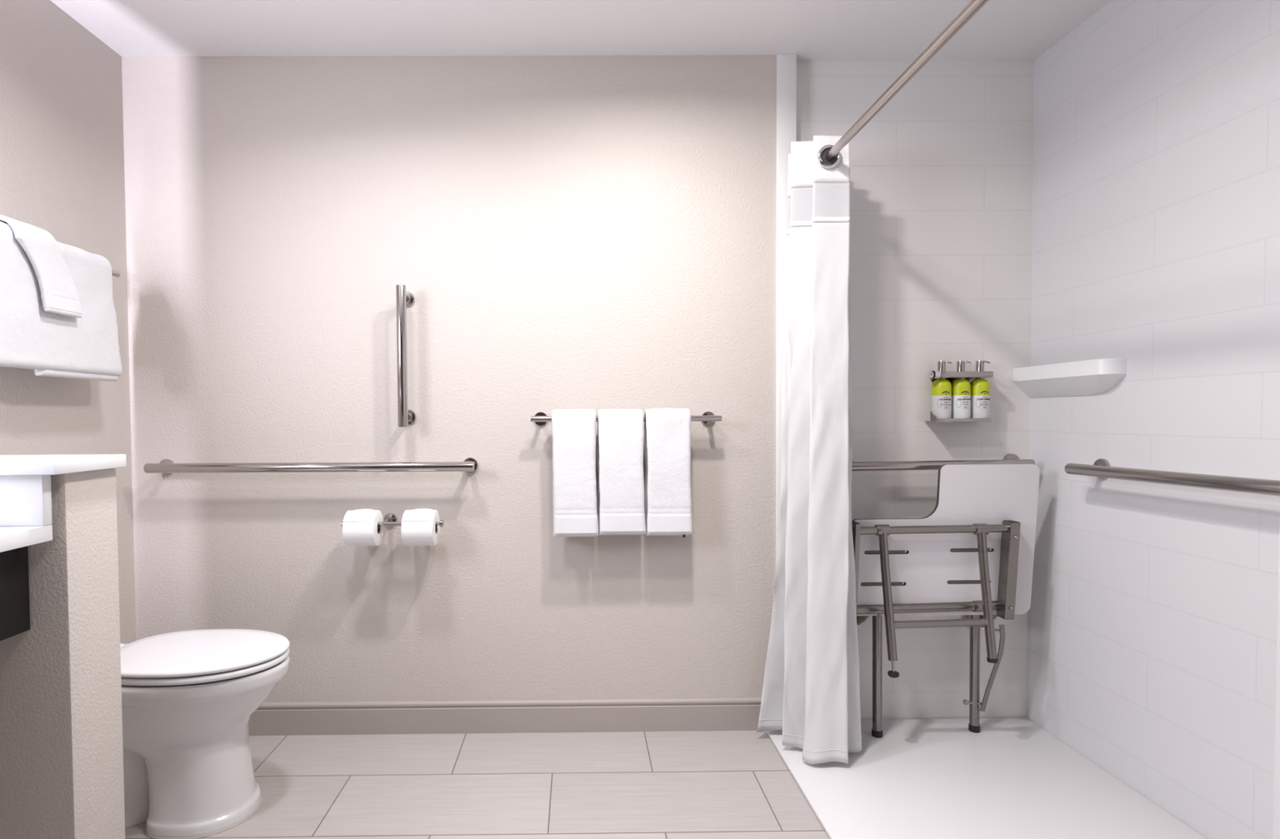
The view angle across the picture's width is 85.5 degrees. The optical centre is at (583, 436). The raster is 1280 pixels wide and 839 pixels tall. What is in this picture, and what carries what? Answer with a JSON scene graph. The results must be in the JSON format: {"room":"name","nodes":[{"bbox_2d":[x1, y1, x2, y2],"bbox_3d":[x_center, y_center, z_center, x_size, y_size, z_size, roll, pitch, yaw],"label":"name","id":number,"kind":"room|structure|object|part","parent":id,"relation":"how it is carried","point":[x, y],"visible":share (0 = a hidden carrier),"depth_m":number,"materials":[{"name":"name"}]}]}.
{"room":"accessible hotel bathroom","nodes":[
{"label":"accessible hotel bathroom","id":0,"kind":"room"},
{"bbox_2d":[0,468,124,838],"bbox_3d":[-1.264,0.560,1.431,0.512,0.978,0.151,0,2,0],"label":"wall partition","id":1,"kind":"structure","parent":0,"point":[61,747],"depth_m":1.36,"materials":[{"name":"grey paint"}]},
{"bbox_2d":[0,453,126,475],"bbox_3d":[-1.257,0.058,1.393,0.532,0.028,0.207,0,2,0],"label":"ledge cap","id":2,"kind":"object","parent":1,"relation":"on","point":[10,464],"visible":1,"depth_m":1.33,"materials":[{"name":"white stone"}]},
{"bbox_2d":[0,0,136,644],"bbox_3d":[-1.568,-0.073,0.684,0.100,2.290,3.297,0,2,0],"label":"wall","id":3,"kind":"structure","parent":0,"point":[62,175],"depth_m":2.05,"materials":[{"name":"grey paint"}]},
{"bbox_2d":[0,475,52,552],"bbox_3d":[-1.267,0.156,0.721,0.497,0.128,1.214,0,2,0],"label":"sink","id":4,"kind":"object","parent":3,"relation":"attached to","point":[25,500],"depth_m":1.31,"materials":[{"name":"white ceramic"}]},
{"bbox_2d":[0,546,30,640],"bbox_3d":[-1.295,0.308,0.741,0.439,0.176,1.206,0,2,0],"label":"apron","id":5,"kind":"object","parent":4,"relation":"attached to","point":[15,615],"visible":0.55,"depth_m":1.31,"materials":[{"name":"brown wood"}]},
{"bbox_2d":[0,524,52,552],"bbox_3d":[-1.267,0.204,0.723,0.497,0.031,1.214,0,2,0],"label":"countertop","id":6,"kind":"structure","parent":4,"relation":"attached to","point":[11,538],"depth_m":1.27,"materials":[{"name":"white stone"}]},
{"bbox_2d":[111,269,119,277],"bbox_3d":[-1.488,-0.495,1.779,0.084,0.048,0.769,0,2,0],"label":"towel bar","id":7,"kind":"object","parent":3,"relation":"attached to","point":[114,273],"visible":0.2,"depth_m":2.14,"materials":[{"name":"silver metal"}]},
{"bbox_2d":[0,222,121,381],"bbox_3d":[-1.458,-0.346,1.780,0.120,0.379,0.642,0,2,0],"label":"bath towel","id":8,"kind":"object","parent":7,"relation":"hanging from","point":[51,344],"visible":0.88,"depth_m":1.85,"materials":[{"name":"white fabric"}]},
{"bbox_2d":[0,215,82,318],"bbox_3d":[-1.446,-0.438,1.807,0.132,0.231,0.194,0,2,0],"label":"hand towel","id":9,"kind":"object","parent":8,"relation":"on","point":[58,289],"visible":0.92,"depth_m":1.80,"materials":[{"name":"white fabric"}]},
{"bbox_2d":[124,730,830,838],"bbox_3d":[0.032,1.110,0.750,3.284,0.100,3.537,0,2,0],"label":"floor","id":10,"kind":"structure","parent":0,"point":[718,784],"depth_m":2.01,"materials":[{"name":"tile"}]},
{"bbox_2d":[120,629,289,838],"bbox_3d":[-1.163,0.807,1.898,0.696,0.456,0.367,0,2,0],"label":"toilet","id":11,"kind":"object","parent":10,"relation":"on","point":[189,698],"visible":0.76,"depth_m":1.80,"materials":[{"name":"white ceramic"}]},
{"bbox_3d":[-1.052,0.588,1.894,0.468,0.018,0.364,0,2,0],"label":"lid","id":12,"kind":"part","parent":11,"relation":"part of","materials":[{"name":"white plastic"}]},
{"bbox_3d":[-1.049,0.609,1.894,0.460,0.017,0.360,0,2,0],"label":"seat","id":13,"kind":"part","parent":11,"relation":"part of","materials":[{"name":"white plastic"}]},
{"bbox_2d":[765,717,1207,838],"bbox_3d":[1.097,1.023,1.532,0.938,0.013,1.786,0,2,0],"label":"shower tray","id":14,"kind":"object","parent":10,"relation":"on","point":[1012,778],"visible":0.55,"depth_m":1.96,"materials":[{"name":"white plastic"}]},
{"bbox_2d":[852,463,1039,737],"bbox_3d":[1.166,0.542,2.285,0.606,0.904,0.255,0,2,0],"label":"shower bench","id":15,"kind":"object","parent":14,"relation":"on","point":[948,566],"visible":0.91,"depth_m":2.24,"materials":[{"name":"white plastic"}]},
{"bbox_3d":[0.871,0.436,2.227,0.016,0.317,0.072,0,2,0],"label":"rail","id":16,"kind":"part","parent":15,"relation":"part of","materials":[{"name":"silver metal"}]},
{"bbox_3d":[0.937,0.635,2.404,0.092,0.092,0.020,0,2,0],"label":"wall plate","id":17,"kind":"part","parent":15,"relation":"part of","materials":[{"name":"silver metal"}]},
{"bbox_3d":[0.937,0.604,2.333,0.027,0.091,0.139,0,2,0],"label":"wall arm","id":18,"kind":"part","parent":15,"relation":"part of","materials":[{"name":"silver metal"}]},
{"bbox_3d":[0.973,0.775,2.287,0.032,0.406,0.030,0,2,0],"label":"floor leg","id":19,"kind":"part","parent":15,"relation":"part of","materials":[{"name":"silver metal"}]},
{"bbox_3d":[0.968,0.508,2.193,0.028,0.402,0.067,-1,2,-26],"label":"swing leg","id":20,"kind":"part","parent":15,"relation":"part of","materials":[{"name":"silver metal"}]},
{"bbox_3d":[1.168,0.340,2.249,0.600,0.499,0.056,0,2,0],"label":"seat panel","id":21,"kind":"part","parent":15,"relation":"part of","materials":[{"name":"white plastic"}]},
{"bbox_3d":[1.284,0.895,2.322,0.008,0.018,0.018,0,2,0],"label":"pin knob","id":22,"kind":"part","parent":15,"relation":"part of","materials":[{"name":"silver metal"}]},
{"bbox_3d":[1.370,0.632,2.407,0.092,0.092,0.020,0,2,0],"label":"wall plate","id":23,"kind":"part","parent":15,"relation":"part of","materials":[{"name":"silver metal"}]},
{"bbox_3d":[1.314,0.768,2.318,0.032,0.414,0.030,0,2,0],"label":"floor leg","id":24,"kind":"part","parent":15,"relation":"part of","materials":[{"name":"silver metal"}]},
{"bbox_3d":[1.284,0.506,2.196,0.028,0.402,0.067,-1,2,-26],"label":"swing leg","id":25,"kind":"part","parent":15,"relation":"part of","materials":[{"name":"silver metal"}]},
{"bbox_3d":[1.370,0.601,2.336,0.027,0.091,0.139,0,2,0],"label":"wall arm","id":26,"kind":"part","parent":15,"relation":"part of","materials":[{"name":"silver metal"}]},
{"bbox_3d":[1.373,0.432,2.231,0.032,0.317,0.072,0,2,0],"label":"rail","id":27,"kind":"part","parent":15,"relation":"part of","materials":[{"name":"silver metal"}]},
{"bbox_2d":[121,55,1034,719],"bbox_3d":[0.009,-0.133,2.414,3.284,2.290,0.140,0,2,0],"label":"wall","id":28,"kind":"structure","parent":0,"point":[596,233],"depth_m":2.34,"materials":[{"name":"grey paint"}]},
{"bbox_2d":[143,457,478,474],"bbox_3d":[-0.897,0.102,2.296,1.078,0.054,0.094,0,2,0],"label":"grab bar","id":29,"kind":"object","parent":28,"relation":"attached to","point":[166,466],"visible":1,"depth_m":2.25,"materials":[{"name":"silver metal"}]},
{"bbox_3d":[-0.897,0.103,2.265,1.072,0.034,0.032,0,2,0],"label":"rail","id":30,"kind":"part","parent":29,"relation":"part of","materials":[{"name":"silver metal"}]},
{"bbox_2d":[341,513,444,527],"bbox_3d":[-0.623,0.285,2.295,0.330,0.044,0.112,0,2,0],"label":"paper holder","id":31,"kind":"object","parent":28,"relation":"attached to","point":[389,519],"visible":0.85,"depth_m":2.25,"materials":[{"name":"silver metal"}]},
{"bbox_2d":[342,509,383,546],"bbox_3d":[-0.717,0.297,2.250,0.102,0.120,0.115,0,2,0],"label":"toilet paper roll","id":32,"kind":"object","parent":31,"relation":"on","point":[359,527],"visible":0.98,"depth_m":2.20,"materials":[{"name":"white paper"}]},
{"bbox_3d":[-0.657,0.285,2.297,0.014,0.014,0.092,0,2,0],"label":"post","id":33,"kind":"part","parent":31,"relation":"part of","materials":[{"name":"silver metal"}]},
{"bbox_2d":[400,508,439,545],"bbox_3d":[-0.530,0.296,2.252,0.102,0.120,0.115,0,2,0],"label":"toilet paper roll","id":34,"kind":"object","parent":31,"relation":"on","point":[418,527],"visible":0.97,"depth_m":2.20,"materials":[{"name":"white paper"}]},
{"bbox_3d":[-0.463,0.285,2.252,0.012,0.024,0.024,0,2,0],"label":"knob","id":35,"kind":"part","parent":31,"relation":"part of","materials":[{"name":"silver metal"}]},
{"bbox_2d":[395,284,416,427],"bbox_3d":[-0.594,-0.262,2.289,0.052,0.463,0.094,0,2,0],"label":"grab bar","id":36,"kind":"object","parent":28,"relation":"attached to","point":[404,299],"visible":1,"depth_m":2.25,"materials":[{"name":"silver metal"}]},
{"bbox_3d":[-0.594,-0.261,2.258,0.032,0.463,0.032,0,2,0],"label":"rail","id":37,"kind":"part","parent":36,"relation":"part of","materials":[{"name":"silver metal"}]},
{"bbox_2d":[248,697,761,735],"bbox_3d":[-0.430,0.963,2.364,2.188,0.109,0.014,0,2,0],"label":"baseboard","id":38,"kind":"structure","parent":28,"relation":"attached to","point":[686,714],"depth_m":2.36,"materials":[{"name":"beige tile"}]},
{"bbox_2d":[530,411,721,426],"bbox_3d":[0.140,-0.058,2.307,0.630,0.050,0.082,0,2,0],"label":"towel bar","id":39,"kind":"object","parent":28,"relation":"attached to","point":[708,418],"visible":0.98,"depth_m":2.27,"materials":[{"name":"silver metal"}]},
{"bbox_2d":[551,408,598,537],"bbox_3d":[-0.028,0.124,2.274,0.151,0.426,0.078,0,2,0],"label":"hand towel","id":40,"kind":"object","parent":39,"relation":"hanging from","point":[574,430],"visible":1,"depth_m":2.24,"materials":[{"name":"white fabric"}]},
{"bbox_2d":[597,408,645,535],"bbox_3d":[0.124,0.120,2.276,0.157,0.420,0.079,0,2,0],"label":"hand towel","id":41,"kind":"object","parent":39,"relation":"hanging from","point":[620,432],"visible":1,"depth_m":2.24,"materials":[{"name":"white fabric"}]},
{"bbox_3d":[0.140,-0.058,2.276,0.630,0.021,0.019,0,2,0],"label":"rail","id":42,"kind":"part","parent":39,"relation":"part of","materials":[{"name":"silver metal"}]},
{"bbox_2d":[644,408,692,537],"bbox_3d":[0.279,0.121,2.277,0.153,0.427,0.079,0,2,0],"label":"hand towel","id":43,"kind":"object","parent":39,"relation":"hanging from","point":[667,431],"visible":1,"depth_m":2.25,"materials":[{"name":"white fabric"}]},
{"bbox_2d":[776,53,796,559],"bbox_3d":[0.688,-0.136,2.365,0.065,2.290,0.049,0,2,0],"label":"trim","id":44,"kind":"structure","parent":28,"relation":"attached to","point":[786,64],"depth_m":2.32,"materials":[{"name":"white"}]},
{"bbox_2d":[824,0,989,160],"bbox_3d":[0.757,-0.810,0.702,0.072,0.072,3.337,0,2,0],"label":"shower rod","id":45,"kind":"object","parent":28,"relation":"attached to","point":[972,7],"visible":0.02,"depth_m":1.56,"materials":[{"name":"silver metal"}]},
{"bbox_2d":[756,135,862,764],"bbox_3d":[0.749,0.037,2.189,0.274,1.906,0.287,-1,2,-22],"label":"shower curtain","id":46,"kind":"object","parent":45,"relation":"hanging from","point":[811,689],"visible":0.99,"depth_m":2.12,"materials":[{"name":"white fabric"}]},
{"bbox_2d":[851,453,1035,471],"bbox_3d":[1.198,0.097,2.352,0.637,0.065,0.098,0,2,0],"label":"grab bar","id":47,"kind":"object","parent":28,"relation":"attached to","point":[1010,458],"visible":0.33,"depth_m":2.31,"materials":[{"name":"silver metal"}]},
{"bbox_3d":[1.196,0.098,2.319,0.628,0.036,0.031,0,2,0],"label":"rail","id":48,"kind":"part","parent":47,"relation":"part of","materials":[{"name":"silver metal"}]},
{"bbox_2d":[924,370,993,422],"bbox_3d":[1.273,-0.135,2.353,0.219,0.174,0.083,0,2,0],"label":"bracket","id":49,"kind":"object","parent":28,"relation":"attached to","point":[951,376],"visible":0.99,"depth_m":2.31,"materials":[{"name":"silver metal"}]},
{"bbox_3d":[1.180,-0.206,2.323,0.034,0.027,0.027,0,2,0],"label":"lock knob","id":50,"kind":"part","parent":49,"relation":"part of","materials":[{"name":"silver metal"}]},
{"bbox_2d":[931,360,951,418],"bbox_3d":[1.219,-0.154,2.351,0.061,0.204,0.062,0,2,0],"label":"soap bottle","id":51,"kind":"object","parent":49,"relation":"on","point":[941,388],"visible":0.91,"depth_m":2.33,"materials":[{"name":"white plastic"}]},
{"bbox_2d":[931,395,951,418],"bbox_3d":[1.219,-0.095,2.353,0.061,0.086,0.061,0,2,0],"label":"label","id":52,"kind":"object","parent":51,"relation":"on","point":[941,405],"depth_m":2.33,"materials":[{"name":"white paper"}]},
{"bbox_3d":[1.295,-0.140,2.393,0.174,0.168,0.004,0,2,0],"label":"plate","id":53,"kind":"part","parent":49,"relation":"part of","materials":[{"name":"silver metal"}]},
{"bbox_2d":[951,360,971,418],"bbox_3d":[1.284,-0.154,2.351,0.061,0.204,0.062,0,2,0],"label":"soap bottle","id":54,"kind":"object","parent":49,"relation":"on","point":[961,387],"visible":0.89,"depth_m":2.33,"materials":[{"name":"white plastic"}]},
{"bbox_2d":[951,395,970,418],"bbox_3d":[1.285,-0.095,2.353,0.061,0.086,0.061,0,2,0],"label":"label","id":55,"kind":"object","parent":54,"relation":"on","point":[961,404],"depth_m":2.33,"materials":[{"name":"white paper"}]},
{"bbox_2d":[970,360,990,418],"bbox_3d":[1.350,-0.155,2.352,0.061,0.204,0.062,0,2,0],"label":"soap bottle","id":56,"kind":"object","parent":49,"relation":"on","point":[980,387],"visible":0.92,"depth_m":2.33,"materials":[{"name":"white plastic"}]},
{"bbox_2d":[970,395,990,418],"bbox_3d":[1.350,-0.096,2.353,0.061,0.086,0.061,0,2,0],"label":"label","id":57,"kind":"object","parent":56,"relation":"on","point":[980,404],"depth_m":2.33,"materials":[{"name":"white paper"}]},
{"bbox_2d":[49,0,1111,61],"bbox_3d":[0.016,-1.279,0.683,3.284,0.100,3.537,0,2,0],"label":"ceiling","id":58,"kind":"structure","parent":0,"point":[813,30],"depth_m":2.14,"materials":[{"name":"white paint"}]},
{"bbox_2d":[1026,0,1279,838],"bbox_3d":[1.605,-0.130,1.954,0.100,2.290,0.887,0,2,0],"label":"wall","id":59,"kind":"structure","parent":0,"point":[1153,611],"depth_m":1.85,"materials":[{"name":"white tile"}]},
{"bbox_2d":[1013,358,1127,397],"bbox_3d":[1.523,-0.178,2.186,0.061,0.102,0.420,0,2,0],"label":"corner shelf","id":60,"kind":"object","parent":59,"relation":"attached to","point":[1095,376],"visible":1,"depth_m":2.13,"materials":[{"name":"white"}]},
{"bbox_2d":[1064,458,1279,496],"bbox_3d":[1.512,0.108,1.566,0.097,0.066,1.060,0,2,0],"label":"grab bar","id":61,"kind":"object","parent":59,"relation":"attached to","point":[1101,468],"visible":1,"depth_m":1.70,"materials":[{"name":"silver metal"}]},
{"bbox_3d":[1.619,-0.083,0.286,0.100,2.290,2.450,0,2,0],"label":"wall","id":62,"kind":"structure","parent":0,"visible":0},
{"bbox_2d":[1272,524,1279,838],"bbox_3d":[1.556,-0.117,1.499,0.010,2.290,0.067,0,2,0],"label":"trim","id":63,"kind":"structure","parent":62,"relation":"attached to","point":[1276,825],"depth_m":1.55,"materials":[{"name":"white"}]}
]}

